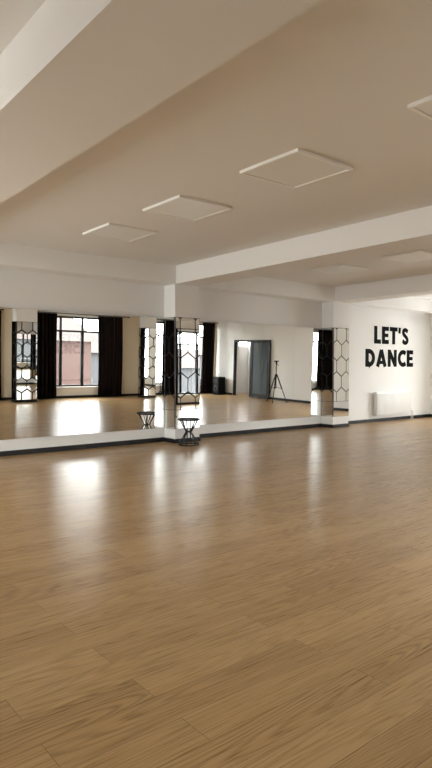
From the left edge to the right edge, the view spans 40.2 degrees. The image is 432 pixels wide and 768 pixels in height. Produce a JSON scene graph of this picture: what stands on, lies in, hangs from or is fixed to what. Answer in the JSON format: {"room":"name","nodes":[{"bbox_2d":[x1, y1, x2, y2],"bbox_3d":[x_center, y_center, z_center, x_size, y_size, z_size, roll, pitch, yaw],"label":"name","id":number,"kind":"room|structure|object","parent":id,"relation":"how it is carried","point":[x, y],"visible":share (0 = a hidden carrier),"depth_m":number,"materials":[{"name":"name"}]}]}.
{"room":"exercise studio","nodes":[
{"label":"exercise studio","id":0,"kind":"room"},
{"bbox_2d":[0,269,430,450],"bbox_3d":[-0.933,-0.567,11.748,19.050,3.375,0.250,-1,2,-39],"label":"wall","id":1,"kind":"structure","parent":0,"point":[18,289],"depth_m":12.97,"materials":[{"name":"white paint"}]},
{"bbox_2d":[0,307,164,439],"bbox_3d":[-2.726,-0.178,10.107,4.423,2.140,0.046,-1,2,-39],"label":"mirror","id":2,"kind":"object","parent":1,"relation":"attached to","point":[62,372],"visible":1,"depth_m":10.35,"materials":[{"name":"silver metal"}]},
{"bbox_2d":[0,414,429,456],"bbox_3d":[-0.735,1.084,11.546,18.550,0.085,0.378,-1,2,-39],"label":"baseboard","id":3,"kind":"structure","parent":1,"relation":"attached to","point":[161,439],"depth_m":11.49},
{"bbox_2d":[200,320,322,424],"bbox_3d":[1.033,-0.255,13.150,3.988,2.140,0.046,-1,2,-39],"label":"mirror","id":4,"kind":"object","parent":1,"relation":"attached to","point":[249,372],"visible":0.9,"depth_m":13.06,"materials":[{"name":"silver metal"}]},
{"bbox_2d":[365,349,412,367],"bbox_3d":[4.773,-0.696,16.198,2.182,0.489,0.010,-1,2,-39],"label":"wall sign","id":5,"kind":"object","parent":1,"relation":"attached to","point":[381,352],"depth_m":16.18,"materials":[{"name":"black plastic"}]},
{"bbox_2d":[374,326,408,344],"bbox_3d":[4.839,-1.329,16.235,1.589,0.469,0.010,-1,2,-39],"label":"wall sign","id":6,"kind":"object","parent":1,"relation":"attached to","point":[394,329],"depth_m":16.14,"materials":[{"name":"black plastic"}]},
{"bbox_2d":[374,391,412,418],"bbox_3d":[4.913,0.604,16.260,1.784,0.804,0.141,-1,2,-39],"label":"radiator","id":7,"kind":"object","parent":1,"relation":"attached to","point":[393,402],"visible":1,"depth_m":16.11,"materials":[{"name":"metal"}]},
{"bbox_2d":[0,417,431,767],"bbox_3d":[2.356,1.298,7.734,19.050,0.150,10.700,-1,2,-39],"label":"floor","id":8,"kind":"structure","parent":0,"point":[264,599],"depth_m":3.57,"materials":[{"name":"brown wood"}]},
{"bbox_2d":[164,284,198,438],"bbox_3d":[-0.667,-0.393,11.575,0.580,3.035,0.360,-1,2,-39],"label":"shaft","id":9,"kind":"object","parent":8,"relation":"on","point":[179,300],"visible":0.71,"depth_m":11.39,"materials":[{"name":"white paint"}]},
{"bbox_2d":[164,317,199,428],"bbox_3d":[-0.660,-0.215,11.571,0.612,2.140,0.371,-1,2,-39],"label":"mirror","id":10,"kind":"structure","parent":9,"relation":"attached to","point":[182,335],"depth_m":11.40,"materials":[{"name":"silver metal"}]},
{"bbox_2d":[177,417,199,445],"bbox_3d":[-0.509,0.891,11.015,0.430,0.498,0.430,-1,2,-39],"label":"wire side table","id":11,"kind":"object","parent":8,"relation":"on","point":[190,419],"visible":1,"depth_m":10.96,"materials":[{"name":"black metal"}]},
{"bbox_2d":[321,301,348,424],"bbox_3d":[2.924,-0.467,14.482,0.580,3.035,0.360,-1,2,-39],"label":"shaft","id":12,"kind":"object","parent":8,"relation":"on","point":[334,314],"visible":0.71,"depth_m":14.30,"materials":[{"name":"white paint"}]},
{"bbox_2d":[321,328,348,416],"bbox_3d":[2.930,-0.289,14.478,0.612,2.140,0.371,-1,2,-39],"label":"mirror","id":13,"kind":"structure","parent":12,"relation":"attached to","point":[335,342],"depth_m":14.30,"materials":[{"name":"silver metal"}]},
{"bbox_2d":[0,0,431,299],"bbox_3d":[2.356,-2.251,7.643,19.050,0.200,10.700,-1,2,-39],"label":"ceiling","id":14,"kind":"structure","parent":0,"point":[338,81],"depth_m":5.28,"materials":[{"name":"paint"}]},
{"bbox_2d":[83,223,157,241],"bbox_3d":[-1.370,-2.156,8.425,0.780,0.028,0.780,-1,2,-39],"label":"ceiling light panel","id":15,"kind":"object","parent":14,"relation":"attached to","point":[113,231],"depth_m":8.36,"materials":[{"name":"white plastic"}]},
{"bbox_2d":[0,0,322,203],"bbox_3d":[-1.416,-1.896,4.339,0.720,0.340,9.800,-1,2,-39],"label":"ceiling beam","id":16,"kind":"structure","parent":14,"relation":"attached to","point":[77,72],"depth_m":3.18,"materials":[{"name":"white paint"}]},
{"bbox_2d":[143,195,231,221],"bbox_3d":[-0.351,-2.124,7.166,0.780,0.028,0.780,-1,2,-39],"label":"ceiling light panel","id":17,"kind":"object","parent":14,"relation":"attached to","point":[183,207],"depth_m":7.11,"materials":[{"name":"white plastic"}]},
{"bbox_2d":[0,242,431,313],"bbox_3d":[-0.728,-2.078,11.457,18.550,0.340,0.400,-1,2,-39],"label":"ceiling beam","id":18,"kind":"structure","parent":14,"relation":"attached to","point":[12,256],"depth_m":10.79,"materials":[{"name":"white paint"}]},
{"bbox_2d":[240,148,353,188],"bbox_3d":[0.782,-2.089,5.768,0.780,0.028,0.780,-1,2,-39],"label":"ceiling light panel","id":19,"kind":"object","parent":14,"relation":"attached to","point":[296,168],"depth_m":5.72,"materials":[{"name":"white plastic"}]},
{"bbox_2d":[176,206,431,285],"bbox_3d":[2.555,-1.978,7.554,0.580,0.340,9.800,-1,2,-39],"label":"ceiling beam","id":20,"kind":"structure","parent":14,"relation":"attached to","point":[411,229],"depth_m":8.54,"materials":[{"name":"white paint"}]},
{"bbox_2d":[311,263,368,273],"bbox_3d":[2.407,-2.234,11.482,0.780,0.028,0.780,-1,2,-39],"label":"ceiling light panel","id":21,"kind":"object","parent":14,"relation":"attached to","point":[342,268],"depth_m":11.45,"materials":[{"name":"white plastic"}]},
{"bbox_2d":[335,274,431,302],"bbox_3d":[6.146,-2.052,10.461,0.580,0.340,9.800,-1,2,-39],"label":"ceiling beam","id":22,"kind":"structure","parent":14,"relation":"attached to","point":[419,285],"depth_m":13.03,"materials":[{"name":"white paint"}]},
{"bbox_2d":[381,250,431,262],"bbox_3d":[3.426,-2.202,10.224,0.780,0.028,0.780,-1,2,-39],"label":"ceiling light panel","id":23,"kind":"object","parent":14,"relation":"attached to","point":[419,255],"depth_m":10.20,"materials":[{"name":"white plastic"}]},
{"bbox_2d":[408,95,431,119],"bbox_3d":[1.965,-2.051,4.307,0.780,0.028,0.780,-1,2,-39],"label":"ceiling light panel","id":24,"kind":"object","parent":14,"relation":"attached to","point":[423,107],"depth_m":4.35,"materials":[{"name":"white plastic"}]},
{"bbox_2d":[430,314,431,413],"bbox_3d":[10.185,-0.550,14.029,1.600,3.525,10.200,-1,2,-39],"label":"wall","id":25,"kind":"structure","parent":0,"point":[431,314],"depth_m":17.48,"materials":[{"name":"white paint"}]}
]}

